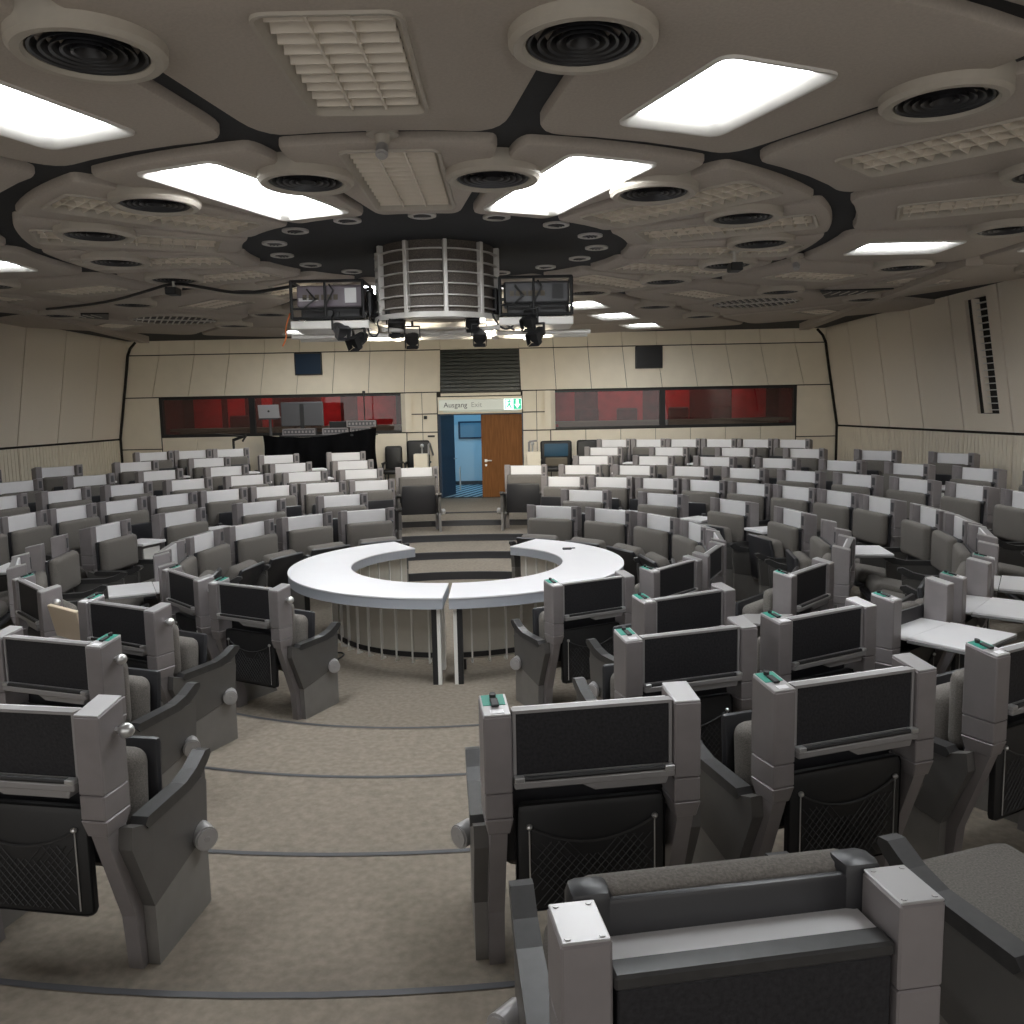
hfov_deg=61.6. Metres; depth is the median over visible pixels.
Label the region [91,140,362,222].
ceiling panel
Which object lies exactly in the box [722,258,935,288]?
ceiling panel
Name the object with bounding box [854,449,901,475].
seat
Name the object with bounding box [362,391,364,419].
microphone stand
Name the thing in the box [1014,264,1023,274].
ceiling vent
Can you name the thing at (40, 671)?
seat
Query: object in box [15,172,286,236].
ceiling panel
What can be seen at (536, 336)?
stage light
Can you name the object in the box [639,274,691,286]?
ceiling vent
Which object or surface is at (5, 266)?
ceiling light
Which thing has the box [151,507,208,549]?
seat
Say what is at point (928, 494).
socket
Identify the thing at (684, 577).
seat
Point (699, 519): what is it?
desk
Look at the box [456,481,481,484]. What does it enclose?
baseboard
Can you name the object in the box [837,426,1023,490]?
wall panel
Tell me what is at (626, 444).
seat
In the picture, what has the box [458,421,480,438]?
framed poster
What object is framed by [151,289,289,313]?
ceiling panel
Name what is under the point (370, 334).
cable
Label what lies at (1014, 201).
grille
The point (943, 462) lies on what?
seat
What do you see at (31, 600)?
seat
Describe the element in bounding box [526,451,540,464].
wall
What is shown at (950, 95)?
ceiling vent
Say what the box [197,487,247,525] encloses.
seat
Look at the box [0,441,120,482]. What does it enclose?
wall panels
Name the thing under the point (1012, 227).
ceiling vent
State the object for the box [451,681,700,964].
seat
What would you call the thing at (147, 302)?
ceiling vent
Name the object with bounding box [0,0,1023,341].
ceiling
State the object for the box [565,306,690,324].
ceiling panel
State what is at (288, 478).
seat
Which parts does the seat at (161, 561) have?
plate, post, plate, post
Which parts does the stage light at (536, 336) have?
barn door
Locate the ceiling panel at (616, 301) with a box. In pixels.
[569,292,640,313]
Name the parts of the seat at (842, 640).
backrest, post, plate, post, plate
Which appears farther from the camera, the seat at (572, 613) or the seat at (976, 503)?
the seat at (976, 503)
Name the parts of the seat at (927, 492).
post, backrest, post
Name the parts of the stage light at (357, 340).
barn door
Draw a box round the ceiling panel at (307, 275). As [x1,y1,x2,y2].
[214,271,354,298]
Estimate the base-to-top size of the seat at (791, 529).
1.068 m
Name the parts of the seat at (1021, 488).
backrest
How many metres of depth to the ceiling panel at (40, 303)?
11.40 m
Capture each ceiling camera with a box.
[366,130,398,159]
[786,253,803,270]
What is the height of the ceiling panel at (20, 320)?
0.075 m
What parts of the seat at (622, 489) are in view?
post, backrest, post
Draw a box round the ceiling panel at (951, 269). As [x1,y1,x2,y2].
[799,255,982,329]
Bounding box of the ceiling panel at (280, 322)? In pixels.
[242,315,371,327]
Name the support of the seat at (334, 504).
on the floor at (270, 923)
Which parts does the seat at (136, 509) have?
post, backrest, post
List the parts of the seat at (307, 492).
post, backrest, post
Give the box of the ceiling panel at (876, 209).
[850,171,1023,229]
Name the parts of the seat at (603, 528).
seat, post, backrest, post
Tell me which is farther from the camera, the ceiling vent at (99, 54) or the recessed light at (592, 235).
the recessed light at (592, 235)
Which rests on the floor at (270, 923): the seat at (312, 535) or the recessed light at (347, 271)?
the seat at (312, 535)
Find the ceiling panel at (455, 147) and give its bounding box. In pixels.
[278,131,496,214]
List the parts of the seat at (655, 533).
seat, post, backrest, post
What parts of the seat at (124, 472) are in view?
post, backrest, post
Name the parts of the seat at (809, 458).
post, backrest, post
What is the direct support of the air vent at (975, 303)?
in the wall at (982, 305)
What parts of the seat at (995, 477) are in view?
post, backrest, post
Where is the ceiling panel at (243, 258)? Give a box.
[42,249,259,273]
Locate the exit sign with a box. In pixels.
[439,398,521,412]
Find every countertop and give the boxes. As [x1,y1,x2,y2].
[170,424,401,434]
[555,417,788,426]
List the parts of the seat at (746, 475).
post, backrest, post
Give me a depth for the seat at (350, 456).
16.23 m
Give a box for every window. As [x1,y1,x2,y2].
[160,393,411,436]
[544,386,795,428]
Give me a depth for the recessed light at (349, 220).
7.06 m
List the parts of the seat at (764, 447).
post, backrest, post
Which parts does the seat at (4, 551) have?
backrest, armrest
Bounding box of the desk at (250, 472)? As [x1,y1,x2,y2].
[249,471,259,474]
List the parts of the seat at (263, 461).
post, backrest, post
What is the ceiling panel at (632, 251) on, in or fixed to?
attached to the ceiling
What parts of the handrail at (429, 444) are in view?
rail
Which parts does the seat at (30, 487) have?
backrest, post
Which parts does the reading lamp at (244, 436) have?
arm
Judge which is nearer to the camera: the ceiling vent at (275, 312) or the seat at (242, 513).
the seat at (242, 513)
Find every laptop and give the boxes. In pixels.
[258,405,280,417]
[329,421,348,427]
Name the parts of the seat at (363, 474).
post, backrest, post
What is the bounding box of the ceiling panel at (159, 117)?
[0,0,219,165]
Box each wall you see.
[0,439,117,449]
[118,341,838,497]
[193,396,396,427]
[414,453,428,467]
[454,415,522,480]
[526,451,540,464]
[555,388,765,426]
[839,296,1023,435]
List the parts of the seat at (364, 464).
post, backrest, post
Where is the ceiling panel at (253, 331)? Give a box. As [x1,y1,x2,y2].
[202,326,385,336]
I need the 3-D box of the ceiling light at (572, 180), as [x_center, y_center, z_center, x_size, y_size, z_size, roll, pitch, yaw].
[0.347,-2.270,5.948,0.640,0.078,1.530,-4,7,-22]
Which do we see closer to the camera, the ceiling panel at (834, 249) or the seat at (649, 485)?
the ceiling panel at (834, 249)
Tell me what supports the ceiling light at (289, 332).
attached to the ceiling
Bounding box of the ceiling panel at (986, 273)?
[824,262,1023,296]
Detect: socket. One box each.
[389,510,392,522]
[562,547,574,549]
[572,509,575,521]
[625,513,628,526]
[668,520,672,534]
[677,497,680,509]
[698,530,702,544]
[719,483,722,494]
[744,505,748,518]
[764,486,767,498]
[798,516,803,531]
[807,491,811,503]
[870,477,874,489]
[888,502,893,517]
[923,466,926,478]
[926,483,930,496]
[932,514,937,530]
[957,525,963,542]
[980,489,986,504]
[991,471,996,484]
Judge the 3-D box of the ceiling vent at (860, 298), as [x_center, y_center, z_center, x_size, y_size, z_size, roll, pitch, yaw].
[5.080,-3.110,12.380,0.620,0.125,0.620,-1,7,0]
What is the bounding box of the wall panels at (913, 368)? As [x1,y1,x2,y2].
[826,278,1023,432]
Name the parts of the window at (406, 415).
sill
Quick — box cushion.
[545,457,566,465]
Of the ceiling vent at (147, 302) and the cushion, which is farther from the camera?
the cushion
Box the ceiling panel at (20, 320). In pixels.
[0,314,214,334]
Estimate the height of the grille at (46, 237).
0.078 m
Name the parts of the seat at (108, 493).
post, backrest, post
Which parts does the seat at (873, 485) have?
post, backrest, post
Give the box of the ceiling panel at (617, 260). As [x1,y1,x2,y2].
[591,254,771,279]
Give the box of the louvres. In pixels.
[440,349,519,392]
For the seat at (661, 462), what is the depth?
14.93 m
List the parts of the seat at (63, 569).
post, post, backrest, panel, armrest, panel, armrest, seat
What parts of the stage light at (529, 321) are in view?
barn door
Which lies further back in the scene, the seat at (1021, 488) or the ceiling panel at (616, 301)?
the ceiling panel at (616, 301)
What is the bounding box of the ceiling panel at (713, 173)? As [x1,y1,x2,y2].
[558,159,813,229]
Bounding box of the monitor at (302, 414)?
[280,401,323,428]
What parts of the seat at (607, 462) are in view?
post, backrest, post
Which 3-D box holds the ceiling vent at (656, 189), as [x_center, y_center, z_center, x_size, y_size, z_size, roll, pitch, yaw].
[0.987,-2.263,5.976,0.620,0.125,0.620,-1,7,0]
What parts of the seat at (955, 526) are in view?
seat, armrest, panel, backrest, post, post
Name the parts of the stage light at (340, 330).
barn door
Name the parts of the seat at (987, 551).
armrest, backrest, post, plate, post, plate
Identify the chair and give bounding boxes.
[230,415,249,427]
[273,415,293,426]
[381,446,403,479]
[404,440,430,467]
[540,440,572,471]
[576,440,596,455]
[578,408,598,420]
[617,408,636,419]
[668,407,688,418]
[711,406,731,417]
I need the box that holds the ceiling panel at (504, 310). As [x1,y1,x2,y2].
[502,303,506,316]
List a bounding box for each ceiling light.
[0,80,134,149]
[0,260,37,272]
[137,161,348,220]
[282,330,304,334]
[483,154,656,215]
[569,300,609,309]
[587,312,639,320]
[619,54,837,136]
[619,323,663,328]
[843,240,966,255]
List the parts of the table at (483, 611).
leg, leg plate, kick rail, panel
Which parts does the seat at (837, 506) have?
post, backrest, post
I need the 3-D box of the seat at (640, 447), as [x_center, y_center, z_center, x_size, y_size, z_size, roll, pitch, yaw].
[2.583,-0.888,16.741,0.710,1.068,0.680,2,7,22]
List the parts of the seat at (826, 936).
panel, armrest, seat, plate, post, backrest corner, backrest, desk rail, armrest, backrest corner, post, plate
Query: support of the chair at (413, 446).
on the floor at (270, 923)
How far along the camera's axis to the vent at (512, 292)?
8.33 m
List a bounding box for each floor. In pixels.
[0,490,1023,1023]
[441,497,500,511]
[446,484,482,496]
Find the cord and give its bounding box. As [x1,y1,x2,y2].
[282,313,289,345]
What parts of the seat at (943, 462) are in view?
post, backrest, post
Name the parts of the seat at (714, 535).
backrest, post, post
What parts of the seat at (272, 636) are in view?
plate, post, foot panel, plate, post, knob, seat, backrest, panel, armrest, foot panel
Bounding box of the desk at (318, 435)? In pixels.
[279,433,377,436]
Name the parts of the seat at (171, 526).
post, backrest, post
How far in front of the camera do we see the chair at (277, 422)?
19.97 m
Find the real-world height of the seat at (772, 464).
1.068 m
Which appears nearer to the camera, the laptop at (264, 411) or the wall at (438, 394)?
the laptop at (264, 411)
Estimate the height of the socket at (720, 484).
0.167 m
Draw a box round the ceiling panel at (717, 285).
[625,279,759,305]
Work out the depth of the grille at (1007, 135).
5.28 m
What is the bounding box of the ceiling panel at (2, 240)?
[0,235,5,246]
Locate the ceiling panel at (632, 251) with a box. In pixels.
[621,233,823,260]
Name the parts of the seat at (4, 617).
seat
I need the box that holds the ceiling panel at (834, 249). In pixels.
[804,225,1023,261]
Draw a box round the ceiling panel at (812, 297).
[681,288,845,315]
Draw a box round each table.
[287,542,448,684]
[449,539,623,683]
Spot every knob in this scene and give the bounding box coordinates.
[183,735,200,756]
[193,820,217,850]
[223,687,237,704]
[328,658,339,672]
[451,818,469,848]
[487,997,518,1023]
[510,656,520,669]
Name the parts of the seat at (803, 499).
armrest, post, backrest, post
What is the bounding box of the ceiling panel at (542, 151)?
[473,134,703,217]
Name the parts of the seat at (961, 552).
seat, panel, armrest, backrest, post, post, plate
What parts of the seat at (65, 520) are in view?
post, backrest, post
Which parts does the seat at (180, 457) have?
post, backrest, post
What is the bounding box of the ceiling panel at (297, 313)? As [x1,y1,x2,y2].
[282,300,370,317]
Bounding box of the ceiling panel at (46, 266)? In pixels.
[0,245,81,278]
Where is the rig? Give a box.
[291,325,590,341]
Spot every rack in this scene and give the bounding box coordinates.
[282,428,316,434]
[322,428,349,434]
[346,420,376,426]
[350,427,371,431]
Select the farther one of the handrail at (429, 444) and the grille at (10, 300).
the handrail at (429, 444)
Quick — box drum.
[374,238,499,328]
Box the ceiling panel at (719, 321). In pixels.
[570,316,742,332]
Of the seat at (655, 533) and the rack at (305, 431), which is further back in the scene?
the rack at (305, 431)
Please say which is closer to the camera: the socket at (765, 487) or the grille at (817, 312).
the socket at (765, 487)
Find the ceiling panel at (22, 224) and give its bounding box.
[12,211,247,251]
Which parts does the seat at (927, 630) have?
post, plate, backrest, post, plate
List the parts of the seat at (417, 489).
panel, post, backrest, post, panel, foot panel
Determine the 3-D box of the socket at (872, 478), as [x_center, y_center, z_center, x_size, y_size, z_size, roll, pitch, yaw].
[4.693,-0.365,11.194,0.047,0.167,0.044,-5,8,-27]
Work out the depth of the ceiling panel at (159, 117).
4.32 m
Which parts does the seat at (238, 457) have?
post, backrest, post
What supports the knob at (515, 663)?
attached to the seat at (572, 613)
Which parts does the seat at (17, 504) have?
backrest, post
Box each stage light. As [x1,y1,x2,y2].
[331,312,351,340]
[345,327,367,351]
[386,311,405,337]
[404,321,420,348]
[464,318,485,332]
[471,318,486,346]
[519,303,538,331]
[524,318,545,346]
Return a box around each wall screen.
[294,352,322,374]
[635,346,662,368]
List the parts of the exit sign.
pictogram panel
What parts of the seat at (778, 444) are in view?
post, backrest, post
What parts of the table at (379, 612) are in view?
leg, kick rail, panel, leg plate, leg, leg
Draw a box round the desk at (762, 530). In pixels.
[744,526,766,535]
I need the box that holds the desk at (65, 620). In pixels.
[47,604,79,639]
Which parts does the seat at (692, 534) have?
panel, armrest, seat, post, backrest, post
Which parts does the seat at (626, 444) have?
post, backrest, post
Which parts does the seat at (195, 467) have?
post, backrest, post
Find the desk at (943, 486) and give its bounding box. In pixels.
[941,485,944,496]
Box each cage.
[289,279,378,334]
[493,275,573,330]
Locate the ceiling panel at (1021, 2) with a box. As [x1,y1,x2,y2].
[1006,0,1023,5]
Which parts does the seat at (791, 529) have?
armrest, panel, foot panel, foot panel, armrest, seat, panel, post, backrest, post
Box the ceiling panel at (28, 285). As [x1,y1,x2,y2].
[0,272,181,302]
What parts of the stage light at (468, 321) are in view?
barn door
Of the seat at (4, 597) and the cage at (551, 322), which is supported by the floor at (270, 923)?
the seat at (4, 597)
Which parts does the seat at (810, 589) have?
seat, backrest, post, plate, post, plate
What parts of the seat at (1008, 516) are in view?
post, backrest, armrest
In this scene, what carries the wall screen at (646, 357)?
attached to the wall panels at (148, 376)
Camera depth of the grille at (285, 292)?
10.50 m
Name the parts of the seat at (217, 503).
post, backrest, post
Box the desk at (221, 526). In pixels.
[209,525,228,530]
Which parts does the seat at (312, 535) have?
post, backrest, seat, post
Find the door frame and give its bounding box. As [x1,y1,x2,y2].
[438,412,523,498]
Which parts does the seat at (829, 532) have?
armrest, panel, seat, backrest, post, post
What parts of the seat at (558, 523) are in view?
armrest, panel, foot panel, post, seat, backrest, post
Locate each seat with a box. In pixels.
[0,478,43,512]
[0,493,29,516]
[0,510,97,578]
[0,528,51,565]
[0,533,148,606]
[0,575,14,629]
[0,601,10,627]
[0,625,200,787]
[0,694,217,968]
[6,552,101,625]
[12,572,77,637]
[31,464,82,490]
[35,486,91,510]
[47,502,100,549]
[63,473,114,502]
[77,592,239,751]
[79,518,157,607]
[96,496,152,538]
[99,481,152,501]
[107,551,184,602]
[111,460,158,484]
[132,450,184,474]
[134,468,183,495]
[147,491,222,526]
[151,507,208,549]
[154,539,242,583]
[162,477,212,494]
[162,564,219,661]
[173,449,211,478]
[178,528,270,586]
[186,456,230,478]
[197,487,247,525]
[203,465,248,490]
[208,576,340,719]
[212,447,257,474]
[223,473,270,492]
[223,519,310,608]
[232,498,286,533]
[248,484,311,516]
[258,453,298,474]
[268,462,311,485]
[276,512,349,556]
[281,470,327,504]
[298,481,346,514]
[315,493,367,541]
[326,451,365,481]
[332,459,373,481]
[337,507,408,581]
[339,468,383,494]
[348,479,401,543]
[395,466,445,531]
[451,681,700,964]
[487,848,944,1023]
[497,464,547,530]
[509,504,581,577]
[510,570,634,705]
[541,476,586,505]
[558,464,602,489]
[561,489,611,537]
[565,507,636,549]
[572,615,757,762]
[573,455,613,476]
[584,446,623,464]
[586,582,735,699]
[588,476,634,509]
[597,439,630,464]
[606,511,680,584]
[613,464,657,497]
[618,477,681,510]
[624,438,665,464]
[633,455,674,478]
[633,519,715,582]
[635,555,701,598]
[638,491,688,517]
[649,446,689,465]
[654,528,726,583]
[666,438,700,466]
[667,465,712,480]
[682,478,727,516]
[691,438,736,462]
[692,540,725,590]
[692,652,936,866]
[693,456,736,480]
[701,481,772,519]
[703,497,758,587]
[715,447,756,468]
[722,467,768,483]
[728,506,816,600]
[735,557,833,615]
[737,438,772,457]
[755,457,800,483]
[757,596,876,682]
[759,484,816,526]
[763,534,855,608]
[764,519,893,587]
[770,439,812,457]
[776,469,825,488]
[783,447,827,470]
[813,488,858,535]
[817,493,906,585]
[818,459,866,489]
[831,472,883,496]
[853,503,951,601]
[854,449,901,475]
[859,512,982,600]
[871,576,1016,672]
[877,833,1023,1023]
[881,523,997,598]
[883,461,935,497]
[886,476,941,541]
[900,540,1023,628]
[902,557,1023,673]
[902,638,1023,859]
[906,481,999,530]
[928,451,979,484]
[950,465,1006,503]
[990,488,1023,544]
[995,540,1023,598]
[1004,576,1023,600]
[1018,470,1023,491]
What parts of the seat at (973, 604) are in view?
seat, post, plate, post, plate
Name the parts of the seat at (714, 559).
post, plate, plate, post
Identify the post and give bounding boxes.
[459,467,460,489]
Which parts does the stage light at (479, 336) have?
barn door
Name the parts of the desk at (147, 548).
panel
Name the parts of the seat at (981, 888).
foot panel, seat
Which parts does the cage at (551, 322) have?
cage frame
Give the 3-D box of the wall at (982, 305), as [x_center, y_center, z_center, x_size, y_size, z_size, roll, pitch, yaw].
[7.110,-0.806,8.467,0.790,3.950,20.250,-1,7,0]
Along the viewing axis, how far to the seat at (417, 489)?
14.41 m
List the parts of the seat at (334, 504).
post, backrest, post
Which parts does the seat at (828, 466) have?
post, backrest, post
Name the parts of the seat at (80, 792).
post, foot panel, plate, post, seat, knob, backrest, panel, armrest, foot panel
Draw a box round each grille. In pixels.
[0,295,34,303]
[29,229,222,252]
[34,284,140,296]
[40,194,262,235]
[68,256,238,269]
[79,313,108,319]
[95,323,142,329]
[128,314,219,324]
[145,270,283,286]
[178,299,254,310]
[248,9,428,116]
[261,279,342,297]
[338,149,454,210]
[557,274,664,290]
[580,180,782,227]
[608,262,746,276]
[635,214,818,243]
[642,244,803,258]
[661,289,739,300]
[708,296,803,308]
[762,270,866,281]
[792,309,838,315]
[820,288,893,297]
[834,116,1023,177]
[874,277,963,286]
[896,192,1023,220]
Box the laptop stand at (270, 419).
[258,418,280,435]
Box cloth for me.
[263,428,377,468]
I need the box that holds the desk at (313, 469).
[312,468,326,471]
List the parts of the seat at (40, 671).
plate, post, plate, post, knob, backrest, seat, panel, armrest, foot panel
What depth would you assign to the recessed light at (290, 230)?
7.42 m
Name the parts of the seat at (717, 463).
post, backrest, post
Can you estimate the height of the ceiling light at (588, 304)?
0.078 m
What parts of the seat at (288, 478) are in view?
post, backrest, post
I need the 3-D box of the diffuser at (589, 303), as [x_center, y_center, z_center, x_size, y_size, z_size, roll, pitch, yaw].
[1.023,-3.115,12.743,0.508,0.008,0.818,2,7,22]
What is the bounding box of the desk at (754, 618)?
[739,614,792,638]
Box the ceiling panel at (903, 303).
[723,296,934,322]
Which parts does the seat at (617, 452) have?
post, backrest, post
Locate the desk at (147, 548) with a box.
[137,538,165,558]
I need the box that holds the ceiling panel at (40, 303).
[0,292,87,313]
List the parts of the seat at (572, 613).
armrest, foot panel, panel, seat, plate, post, plate, post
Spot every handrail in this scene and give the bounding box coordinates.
[420,442,433,454]
[528,440,536,451]
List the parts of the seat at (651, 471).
post, backrest, post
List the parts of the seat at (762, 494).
post, backrest, post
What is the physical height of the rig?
0.110 m
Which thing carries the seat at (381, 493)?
on the floor at (270, 923)
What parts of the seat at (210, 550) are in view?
post, backrest, post, seat, panel, armrest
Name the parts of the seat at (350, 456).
post, backrest, post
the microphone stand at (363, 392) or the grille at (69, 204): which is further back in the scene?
the microphone stand at (363, 392)
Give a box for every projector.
[297,284,367,320]
[503,280,568,316]
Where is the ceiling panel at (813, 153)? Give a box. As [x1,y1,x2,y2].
[760,60,1023,191]
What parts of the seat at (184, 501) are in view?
post, backrest, post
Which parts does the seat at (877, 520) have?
post, backrest, post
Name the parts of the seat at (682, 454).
post, backrest, post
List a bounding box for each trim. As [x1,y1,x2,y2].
[0,511,1004,997]
[119,342,135,462]
[402,521,998,647]
[816,328,837,459]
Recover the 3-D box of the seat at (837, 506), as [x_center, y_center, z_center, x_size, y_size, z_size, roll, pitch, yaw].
[3.598,0.287,10.282,0.886,1.068,0.740,-3,7,-18]
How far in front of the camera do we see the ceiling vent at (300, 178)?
5.42 m
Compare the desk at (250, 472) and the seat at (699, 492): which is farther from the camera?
the desk at (250, 472)
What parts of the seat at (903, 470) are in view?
post, backrest, post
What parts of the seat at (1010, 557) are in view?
foot panel, panel, seat, armrest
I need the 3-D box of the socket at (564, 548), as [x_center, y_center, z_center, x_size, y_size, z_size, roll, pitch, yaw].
[0.629,0.403,9.500,0.142,0.021,0.066,-1,7,0]
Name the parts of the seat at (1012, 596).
seat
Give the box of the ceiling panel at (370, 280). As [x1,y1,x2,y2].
[347,277,374,284]
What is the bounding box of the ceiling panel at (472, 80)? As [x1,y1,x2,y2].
[52,0,557,134]
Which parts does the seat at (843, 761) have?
foot panel, armrest, panel, backrest, seat, post, plate, post, plate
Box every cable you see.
[46,282,295,309]
[367,312,379,337]
[491,312,514,330]
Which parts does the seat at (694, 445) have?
post, backrest, post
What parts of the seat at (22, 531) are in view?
post, backrest, post, seat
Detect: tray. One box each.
[0,775,78,797]
[2,681,89,704]
[15,610,40,630]
[87,636,146,655]
[166,598,194,615]
[217,613,270,628]
[513,762,674,789]
[564,606,625,620]
[643,671,742,692]
[671,587,697,595]
[791,647,866,670]
[795,726,917,758]
[797,593,830,611]
[1008,702,1023,715]
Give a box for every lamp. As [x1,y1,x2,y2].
[213,433,246,448]
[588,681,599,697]
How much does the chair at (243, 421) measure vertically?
1.300 m
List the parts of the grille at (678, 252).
ceiling bracket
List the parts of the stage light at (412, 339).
barn door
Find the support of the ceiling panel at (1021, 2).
attached to the ceiling
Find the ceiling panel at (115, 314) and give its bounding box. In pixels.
[72,303,247,325]
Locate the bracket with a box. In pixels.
[165,281,180,295]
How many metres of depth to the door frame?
18.48 m
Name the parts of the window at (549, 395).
sill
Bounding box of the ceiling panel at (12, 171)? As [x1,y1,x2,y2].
[0,156,34,192]
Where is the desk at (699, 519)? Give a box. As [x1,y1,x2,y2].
[681,516,706,523]
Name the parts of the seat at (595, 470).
post, backrest, post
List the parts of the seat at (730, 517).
post, seat, backrest, foot panel, panel, armrest, post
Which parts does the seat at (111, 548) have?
post, panel, backrest, armrest, post, panel, armrest, foot panel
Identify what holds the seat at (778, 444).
on the floor at (270, 923)
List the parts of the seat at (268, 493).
post, backrest, post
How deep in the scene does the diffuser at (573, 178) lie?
5.96 m
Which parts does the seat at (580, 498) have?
post, backrest, post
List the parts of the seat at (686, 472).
post, backrest, post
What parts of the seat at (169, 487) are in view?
post, backrest, post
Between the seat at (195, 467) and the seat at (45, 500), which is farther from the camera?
the seat at (195, 467)
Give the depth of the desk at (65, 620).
5.82 m
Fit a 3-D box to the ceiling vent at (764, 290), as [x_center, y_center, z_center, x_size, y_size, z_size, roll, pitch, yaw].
[3.552,-2.958,11.365,0.620,0.125,0.620,-1,7,0]
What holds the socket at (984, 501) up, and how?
attached to the seat at (976, 503)
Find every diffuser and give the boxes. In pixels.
[0,85,105,134]
[0,261,17,265]
[160,164,330,211]
[497,157,634,206]
[573,301,598,305]
[602,313,630,316]
[633,324,655,325]
[640,59,809,121]
[859,242,944,248]
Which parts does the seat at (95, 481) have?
post, backrest, post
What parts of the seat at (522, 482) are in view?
panel, foot panel, post, backrest, post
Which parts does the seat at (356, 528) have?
post, backrest, seat, post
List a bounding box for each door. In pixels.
[441,415,456,496]
[481,414,522,496]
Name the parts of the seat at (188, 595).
post, plate, post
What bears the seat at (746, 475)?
on the floor at (270, 923)
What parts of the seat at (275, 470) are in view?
post, backrest, post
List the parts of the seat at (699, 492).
post, backrest, seat, post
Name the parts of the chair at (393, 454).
seat, backrest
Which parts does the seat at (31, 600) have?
plate, post, plate, post, knob, backrest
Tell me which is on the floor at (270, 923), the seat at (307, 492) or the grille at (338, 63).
the seat at (307, 492)
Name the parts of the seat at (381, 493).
post, backrest, post, armrest, panel, foot panel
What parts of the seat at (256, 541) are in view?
post, backrest, post, seat, foot panel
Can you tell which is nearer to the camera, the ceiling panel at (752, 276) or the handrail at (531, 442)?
the ceiling panel at (752, 276)
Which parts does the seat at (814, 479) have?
post, backrest, post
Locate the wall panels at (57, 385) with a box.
[0,323,126,447]
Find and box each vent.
[0,278,20,290]
[1,0,168,83]
[38,309,80,318]
[52,220,135,244]
[81,250,150,268]
[107,184,201,216]
[107,297,156,308]
[144,270,203,285]
[214,319,252,327]
[219,282,272,295]
[248,305,289,317]
[256,152,353,195]
[302,294,337,299]
[445,147,540,192]
[507,0,658,74]
[510,290,544,295]
[569,285,611,296]
[609,171,698,205]
[634,299,675,309]
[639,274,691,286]
[682,310,719,318]
[698,257,757,270]
[704,203,783,227]
[726,232,794,250]
[756,285,804,295]
[842,294,881,302]
[873,259,932,272]
[878,60,1016,124]
[967,218,1023,238]
[971,299,998,412]
[999,162,1023,187]
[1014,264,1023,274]
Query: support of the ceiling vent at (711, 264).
in the ceiling
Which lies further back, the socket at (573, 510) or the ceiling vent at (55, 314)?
the ceiling vent at (55, 314)
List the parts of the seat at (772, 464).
post, backrest, post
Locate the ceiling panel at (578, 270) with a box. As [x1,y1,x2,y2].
[544,266,693,292]
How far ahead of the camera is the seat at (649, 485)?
12.66 m
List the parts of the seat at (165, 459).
post, backrest, post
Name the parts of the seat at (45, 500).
post, backrest, post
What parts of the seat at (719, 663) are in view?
armrest, seat, plate, post, post, plate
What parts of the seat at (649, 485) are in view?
post, backrest, post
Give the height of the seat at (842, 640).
1.050 m
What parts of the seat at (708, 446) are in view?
post, backrest, post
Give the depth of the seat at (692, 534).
9.29 m
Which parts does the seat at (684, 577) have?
backrest, post, plate, post, plate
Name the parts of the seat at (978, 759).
foot panel, panel, armrest, seat, backrest, post, plate, foot panel, post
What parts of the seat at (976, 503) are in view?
post, backrest, post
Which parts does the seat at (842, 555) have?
backrest, post, plate, plate, post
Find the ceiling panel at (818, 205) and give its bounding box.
[611,195,831,243]
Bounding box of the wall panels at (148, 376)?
[122,328,834,492]
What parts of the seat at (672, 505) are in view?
post, backrest, post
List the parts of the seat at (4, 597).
panel, seat, foot panel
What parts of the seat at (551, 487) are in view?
post, backrest, post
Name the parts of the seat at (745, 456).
post, backrest, post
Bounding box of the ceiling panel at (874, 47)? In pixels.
[540,0,1023,152]
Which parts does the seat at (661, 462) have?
post, backrest, post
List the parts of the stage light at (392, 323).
barn door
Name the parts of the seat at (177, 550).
post, post, backrest, seat, armrest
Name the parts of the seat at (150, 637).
post, plate, plate, post, knob, backrest, seat, panel, armrest, foot panel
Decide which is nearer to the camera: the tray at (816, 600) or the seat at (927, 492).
the tray at (816, 600)
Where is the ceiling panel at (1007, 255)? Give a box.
[980,241,1023,263]
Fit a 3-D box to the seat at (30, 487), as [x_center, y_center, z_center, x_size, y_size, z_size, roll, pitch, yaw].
[-6.658,0.097,11.887,0.680,1.068,0.798,2,8,27]
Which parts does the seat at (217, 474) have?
post, backrest, post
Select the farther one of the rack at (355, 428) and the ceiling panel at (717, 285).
the rack at (355, 428)
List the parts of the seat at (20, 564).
plate, post, plate, post, backrest, armrest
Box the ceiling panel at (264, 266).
[117,261,300,289]
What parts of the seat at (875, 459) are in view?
post, backrest, post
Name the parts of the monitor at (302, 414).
stand post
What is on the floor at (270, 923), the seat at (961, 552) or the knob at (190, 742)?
the seat at (961, 552)
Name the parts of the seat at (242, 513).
post, backrest, post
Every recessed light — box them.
[262,240,286,246]
[270,253,293,258]
[282,227,308,234]
[299,262,321,267]
[333,217,360,224]
[341,269,361,273]
[408,213,435,219]
[483,214,510,220]
[499,271,509,274]
[535,265,555,269]
[543,221,569,228]
[569,256,589,260]
[578,232,602,238]
[585,245,607,250]
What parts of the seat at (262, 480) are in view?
post, backrest, post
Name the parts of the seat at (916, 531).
foot panel, seat, armrest, panel, post, backrest, post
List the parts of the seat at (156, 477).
post, backrest, post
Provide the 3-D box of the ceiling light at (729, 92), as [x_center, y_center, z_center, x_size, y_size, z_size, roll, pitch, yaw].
[1.043,-2.086,4.287,0.670,0.078,0.980,-4,7,-22]
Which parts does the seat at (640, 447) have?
post, backrest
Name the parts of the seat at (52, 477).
post, backrest, post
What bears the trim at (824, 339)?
attached to the wall at (438, 394)
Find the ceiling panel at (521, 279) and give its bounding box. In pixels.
[501,274,569,292]

